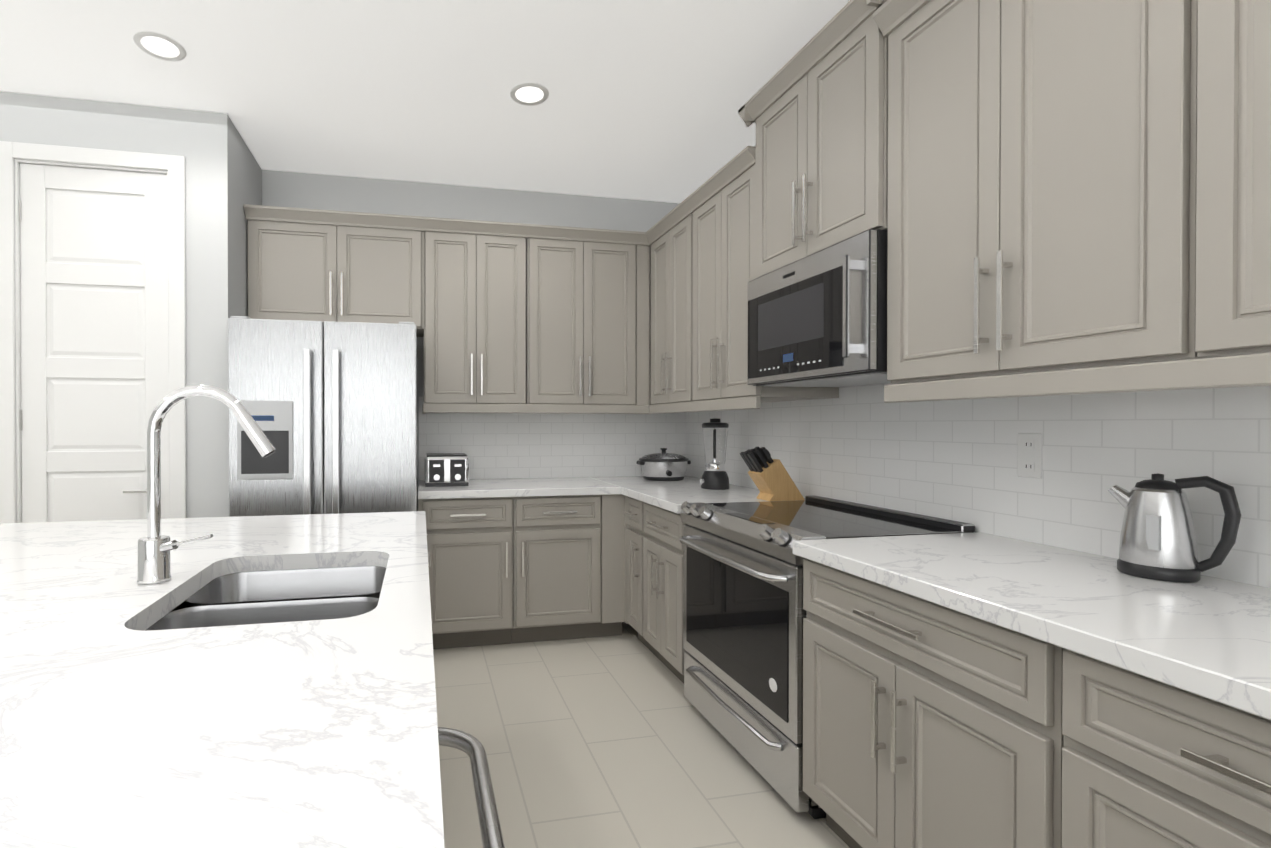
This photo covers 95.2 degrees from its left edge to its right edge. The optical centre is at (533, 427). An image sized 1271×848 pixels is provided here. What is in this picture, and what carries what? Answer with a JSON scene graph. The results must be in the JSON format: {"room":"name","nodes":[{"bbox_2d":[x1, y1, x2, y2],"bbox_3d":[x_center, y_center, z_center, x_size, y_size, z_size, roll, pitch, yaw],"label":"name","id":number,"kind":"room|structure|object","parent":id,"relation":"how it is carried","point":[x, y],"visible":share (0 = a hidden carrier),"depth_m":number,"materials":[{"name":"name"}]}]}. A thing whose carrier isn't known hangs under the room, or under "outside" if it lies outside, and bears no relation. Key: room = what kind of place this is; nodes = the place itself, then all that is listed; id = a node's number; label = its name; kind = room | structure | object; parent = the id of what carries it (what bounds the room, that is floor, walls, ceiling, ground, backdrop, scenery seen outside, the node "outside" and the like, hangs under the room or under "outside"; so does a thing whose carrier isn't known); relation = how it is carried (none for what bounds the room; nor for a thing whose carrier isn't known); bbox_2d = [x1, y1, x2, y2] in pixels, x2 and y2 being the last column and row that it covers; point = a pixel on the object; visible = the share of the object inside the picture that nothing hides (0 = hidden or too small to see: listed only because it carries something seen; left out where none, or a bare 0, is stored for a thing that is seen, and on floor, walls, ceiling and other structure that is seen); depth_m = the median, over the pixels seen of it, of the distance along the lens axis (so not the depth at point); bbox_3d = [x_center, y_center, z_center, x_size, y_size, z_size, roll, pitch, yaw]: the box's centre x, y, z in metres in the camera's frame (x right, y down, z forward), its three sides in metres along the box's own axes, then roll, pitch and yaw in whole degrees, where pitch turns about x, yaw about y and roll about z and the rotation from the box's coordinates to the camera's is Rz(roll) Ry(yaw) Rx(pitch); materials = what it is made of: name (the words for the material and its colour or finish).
{"room":"kitchen","nodes":[
{"label":"kitchen","id":0,"kind":"room"},
{"bbox_2d":[0,91,202,522],"bbox_3d":[-3.589,-0.166,2.572,3.880,2.860,0.120,0,0,-11],"label":"wall","id":1,"kind":"structure","parent":0,"point":[57,121],"depth_m":2.84,"materials":[{"name":"paint"}]},
{"bbox_2d":[0,141,185,522],"bbox_3d":[-2.156,-0.046,2.848,0.814,2.618,0.138,0,0,-11],"label":"door frame","id":2,"kind":"structure","parent":1,"relation":"attached to","point":[10,430],"depth_m":2.75,"materials":[{"name":"white wood"}]},
{"bbox_2d":[19,163,167,522],"bbox_3d":[-2.151,-0.008,2.803,0.648,2.519,0.092,0,0,-11],"label":"pantry door","id":3,"kind":"structure","parent":1,"relation":"in","point":[93,253],"depth_m":2.81,"materials":[{"name":"white wood"}]},
{"bbox_2d":[201,111,261,517],"bbox_3d":[-1.679,-0.169,3.221,0.120,2.860,0.650,0,0,-11],"label":"wall","id":4,"kind":"structure","parent":0,"point":[231,177],"depth_m":2.90,"materials":[{"name":"paint"}]},
{"bbox_2d":[0,0,849,202],"bbox_3d":[-1.571,-1.630,-0.029,7.070,0.100,7.290,0,0,-11],"label":"ceiling","id":5,"kind":"structure","parent":0,"point":[646,99],"depth_m":2.59,"materials":[{"name":"paint"}]},
{"bbox_2d":[133,31,186,60],"bbox_3d":[-1.561,-1.591,2.391,0.188,0.005,0.188,0,0,-11],"label":"recessed light","id":6,"kind":"object","parent":5,"relation":"in","point":[161,45],"visible":1,"depth_m":2.38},
{"bbox_2d":[510,82,548,105],"bbox_3d":[-0.021,-1.593,2.736,0.188,0.005,0.188,0,0,-11],"label":"recessed light","id":7,"kind":"object","parent":5,"relation":"in","point":[529,92],"visible":1,"depth_m":2.73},
{"bbox_2d":[262,169,679,510],"bbox_3d":[-0.366,-0.173,3.874,2.950,2.860,0.120,0,0,-11],"label":"wall","id":8,"kind":"structure","parent":0,"point":[339,193],"depth_m":3.76,"materials":[{"name":"paint"}]},
{"bbox_2d":[245,212,427,336],"bbox_3d":[-1.167,-0.886,3.472,0.978,0.590,0.342,0,0,-11],"label":"upper cabinet","id":9,"kind":"object","parent":8,"relation":"attached to","point":[304,268],"depth_m":3.30,"materials":[{"name":"paint"}]},
{"bbox_2d":[420,224,531,407],"bbox_3d":[-0.384,-0.662,3.629,0.634,1.040,0.342,0,0,-11],"label":"upper cabinet","id":10,"kind":"object","parent":8,"relation":"attached to","point":[478,338],"depth_m":3.46,"materials":[{"name":"paint"}]},
{"bbox_2d":[419,397,685,479],"bbox_3d":[0.167,0.076,3.915,1.871,0.560,0.008,0,0,-11],"label":"backsplash","id":11,"kind":"structure","parent":8,"relation":"attached to","point":[521,445],"depth_m":3.90,"materials":[{"name":"tile"}]},
{"bbox_2d":[532,232,639,407],"bbox_3d":[0.277,-0.663,3.760,0.714,1.040,0.342,0,0,-11],"label":"upper cabinet","id":12,"kind":"object","parent":8,"relation":"attached to","point":[586,289],"depth_m":3.59,"materials":[{"name":"paint"}]},
{"bbox_2d":[640,244,647,407],"bbox_3d":[0.915,-0.664,3.902,0.420,1.040,0.312,0,0,-11],"label":"upper cabinet","id":13,"kind":"object","parent":8,"relation":"attached to","point":[643,247],"depth_m":3.67,"materials":[{"name":"paint"}]},
{"bbox_2d":[433,622,849,847],"bbox_3d":[-1.571,1.310,-0.011,7.070,0.060,7.290,0,0,-11],"label":"floor","id":14,"kind":"structure","parent":0,"point":[620,741],"depth_m":2.18,"materials":[{"name":"tile"}]},
{"bbox_2d":[228,316,416,516],"bbox_3d":[-1.127,0.351,3.240,0.911,1.815,0.794,0,0,-11],"label":"refrigerator","id":15,"kind":"object","parent":14,"relation":"on","point":[330,407],"visible":0.48,"depth_m":2.90,"materials":[{"name":"grey metal"}]},
{"bbox_2d":[428,552,430,574],"bbox_3d":[-0.874,0.840,0.497,1.597,0.868,3.522,0,0,-11],"label":"kitchen island","id":16,"kind":"object","parent":14,"relation":"on","point":[429,563],"depth_m":2.06,"materials":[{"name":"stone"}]},
{"bbox_2d":[0,511,444,847],"bbox_3d":[-1.029,0.384,0.464,1.879,0.042,3.582,0,0,-11],"label":"island countertop","id":17,"kind":"structure","parent":16,"relation":"on","point":[309,733],"depth_m":0.75,"materials":[{"name":"white stone"}]},
{"bbox_2d":[137,385,275,583],"bbox_3d":[-0.769,0.127,1.341,0.298,0.456,0.078,0,0,-7],"label":"faucet","id":18,"kind":"object","parent":17,"relation":"on","point":[155,547],"visible":1,"depth_m":1.32,"materials":[{"name":"silver metal"}]},
{"bbox_2d":[128,559,391,630],"bbox_3d":[-0.580,0.494,1.330,0.520,0.213,0.655,0,0,-11],"label":"sink","id":19,"kind":"object","parent":17,"relation":"in","point":[235,593],"depth_m":1.51,"materials":[{"name":"silver metal"}]},
{"bbox_2d":[438,727,504,847],"bbox_3d":[-0.353,0.851,0.610,0.648,0.846,0.600,0,0,-11],"label":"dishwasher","id":20,"kind":"object","parent":14,"relation":"on","point":[471,747],"visible":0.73,"depth_m":0.77,"materials":[{"name":"silver metal"}]},
{"bbox_2d":[418,496,603,648],"bbox_3d":[-0.177,0.823,3.538,1.052,0.867,0.617,0,0,-11],"label":"base cabinet","id":21,"kind":"object","parent":14,"relation":"on","point":[509,569],"depth_m":3.26,"materials":[{"name":"paint"}]},
{"bbox_2d":[418,477,619,499],"bbox_3d":[-0.123,0.365,3.528,1.159,0.043,0.640,0,0,-11],"label":"countertop","id":22,"kind":"structure","parent":21,"relation":"on","point":[569,486],"depth_m":3.29,"materials":[{"name":"white stone"}]},
{"bbox_2d":[424,453,468,486],"bbox_3d":[-0.529,0.252,3.459,0.258,0.181,0.295,0,0,-11],"label":"toaster","id":23,"kind":"object","parent":22,"relation":"on","point":[446,469],"visible":1,"depth_m":3.35,"materials":[{"name":"silver metal"}]},
{"bbox_2d":[604,496,619,635],"bbox_3d":[0.816,0.821,3.761,0.672,0.867,0.567,0,0,-11],"label":"base cabinet","id":24,"kind":"object","parent":14,"relation":"on","point":[611,503],"depth_m":3.35,"materials":[{"name":"paint"}]},
{"bbox_2d":[620,496,639,639],"bbox_3d":[0.896,0.824,3.304,0.692,0.867,0.300,0,0,-11],"label":"base cabinet","id":25,"kind":"object","parent":14,"relation":"on","point":[629,509],"depth_m":3.27,"materials":[{"name":"paint"}]},
{"bbox_2d":[640,504,685,683],"bbox_3d":[0.973,0.826,2.919,0.692,0.867,0.486,0,0,-11],"label":"base cabinet","id":26,"kind":"object","parent":14,"relation":"on","point":[661,549],"depth_m":2.83,"materials":[{"name":"paint"}]},
{"bbox_2d":[592,476,804,515],"bbox_3d":[0.868,0.366,3.349,0.715,0.043,1.376,0,0,-11],"label":"countertop","id":27,"kind":"structure","parent":26,"relation":"on","point":[668,495],"depth_m":3.10,"materials":[{"name":"white stone"}]},
{"bbox_2d":[637,448,690,480],"bbox_3d":[0.855,0.238,3.760,0.356,0.207,0.266,0,0,-11],"label":"slow cooker","id":28,"kind":"object","parent":27,"relation":"on","point":[663,466],"visible":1,"depth_m":3.66,"materials":[{"name":"silver metal"}]},
{"bbox_2d":[700,418,728,489],"bbox_3d":[1.026,0.145,3.234,0.164,0.397,0.176,0,0,-11],"label":"blender","id":29,"kind":"object","parent":27,"relation":"on","point":[715,475],"visible":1,"depth_m":3.19,"materials":[{"name":"black plastic"}]},
{"bbox_2d":[740,447,804,500],"bbox_3d":[1.145,0.219,2.761,0.290,0.255,0.110,0,0,-11],"label":"knife block","id":30,"kind":"object","parent":27,"relation":"on","point":[771,478],"visible":1,"depth_m":2.71,"materials":[{"name":"brown wood"}]},
{"bbox_2d":[679,496,974,818],"bbox_3d":[1.053,0.795,2.267,0.754,0.938,0.807,0,0,-11],"label":"range","id":31,"kind":"object","parent":14,"relation":"on","point":[744,613],"visible":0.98,"depth_m":2.09,"materials":[{"name":"silver metal"}]},
{"bbox_2d":[803,560,1039,847],"bbox_3d":[1.252,0.835,1.513,0.692,0.867,0.735,0,0,-11],"label":"base cabinet","id":32,"kind":"object","parent":14,"relation":"on","point":[921,721],"depth_m":1.39,"materials":[{"name":"paint"}]},
{"bbox_2d":[793,532,1270,723],"bbox_3d":[1.369,0.381,0.825,0.715,0.043,2.125,0,0,-11],"label":"countertop","id":33,"kind":"structure","parent":32,"relation":"on","point":[1209,638],"depth_m":1.18,"materials":[{"name":"white stone"}]},
{"bbox_2d":[1108,473,1240,582],"bbox_3d":[1.505,0.233,1.359,0.136,0.245,0.192,0,0,-11],"label":"kettle","id":34,"kind":"object","parent":33,"relation":"on","point":[1158,540],"visible":1,"depth_m":1.33,"materials":[{"name":"silver metal"}]},
{"bbox_2d":[1036,644,1270,847],"bbox_3d":[1.382,0.839,0.853,0.692,0.867,0.610,0,0,-11],"label":"base cabinet","id":35,"kind":"object","parent":14,"relation":"on","point":[1126,761],"depth_m":0.96,"materials":[{"name":"paint"}]},
{"bbox_2d":[648,212,751,407],"bbox_3d":[1.008,-0.661,3.437,0.417,1.040,0.572,0,0,-11],"label":"upper cabinet","id":36,"kind":"object","parent":0,"relation":"attached to","point":[667,250],"depth_m":3.38,"materials":[{"name":"paint"}]},
{"bbox_2d":[688,164,838,403],"bbox_3d":[1.124,-0.658,2.853,0.417,1.040,0.619,0,0,-11],"label":"upper cabinet","id":37,"kind":"object","parent":0,"relation":"attached to","point":[718,221],"depth_m":2.80,"materials":[{"name":"paint"}]},
{"bbox_2d":[748,0,911,281],"bbox_3d":[1.244,-0.994,2.200,0.435,0.710,0.700,0,0,-11],"label":"upper cabinet","id":38,"kind":"object","parent":0,"relation":"attached to","point":[816,159],"depth_m":2.08,"materials":[{"name":"paint"}]},
{"bbox_2d":[747,229,890,386],"bbox_3d":[1.202,-0.405,2.196,0.502,0.457,0.694,0,0,-11],"label":"microwave","id":39,"kind":"object","parent":38,"relation":"attached to","point":[818,319],"visible":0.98,"depth_m":2.03,"materials":[{"name":"silver metal"}]},
{"bbox_2d":[884,0,1270,387],"bbox_3d":[1.393,-0.695,1.499,0.417,1.110,0.733,0,0,-11],"label":"upper cabinet","id":40,"kind":"object","parent":0,"relation":"attached to","point":[1062,196],"depth_m":1.39,"materials":[{"name":"paint"}]},
{"bbox_2d":[1172,0,1270,367],"bbox_3d":[1.538,-0.690,0.767,0.417,1.110,0.760,0,0,-11],"label":"upper cabinet","id":41,"kind":"object","parent":0,"relation":"attached to","point":[1221,49],"depth_m":1.06,"materials":[{"name":"paint"}]},
{"bbox_3d":[1.837,-0.154,0.656,0.120,2.860,7.290,0,0,-11],"label":"wall","id":42,"kind":"structure","parent":0,"visible":0},
{"bbox_2d":[685,383,1270,587],"bbox_3d":[1.536,0.089,1.846,0.008,0.560,4.600,0,0,-11],"label":"backsplash","id":43,"kind":"structure","parent":42,"relation":"attached to","point":[955,460],"depth_m":1.77,"materials":[{"name":"tile"}]},
{"bbox_2d":[1017,433,1041,478],"bbox_3d":[1.541,0.087,1.778,0.006,0.138,0.072,0,0,-11],"label":"outlet","id":44,"kind":"object","parent":43,"relation":"attached to","point":[1029,455],"visible":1,"depth_m":1.77,"materials":[{"name":"white plastic"}]}
]}

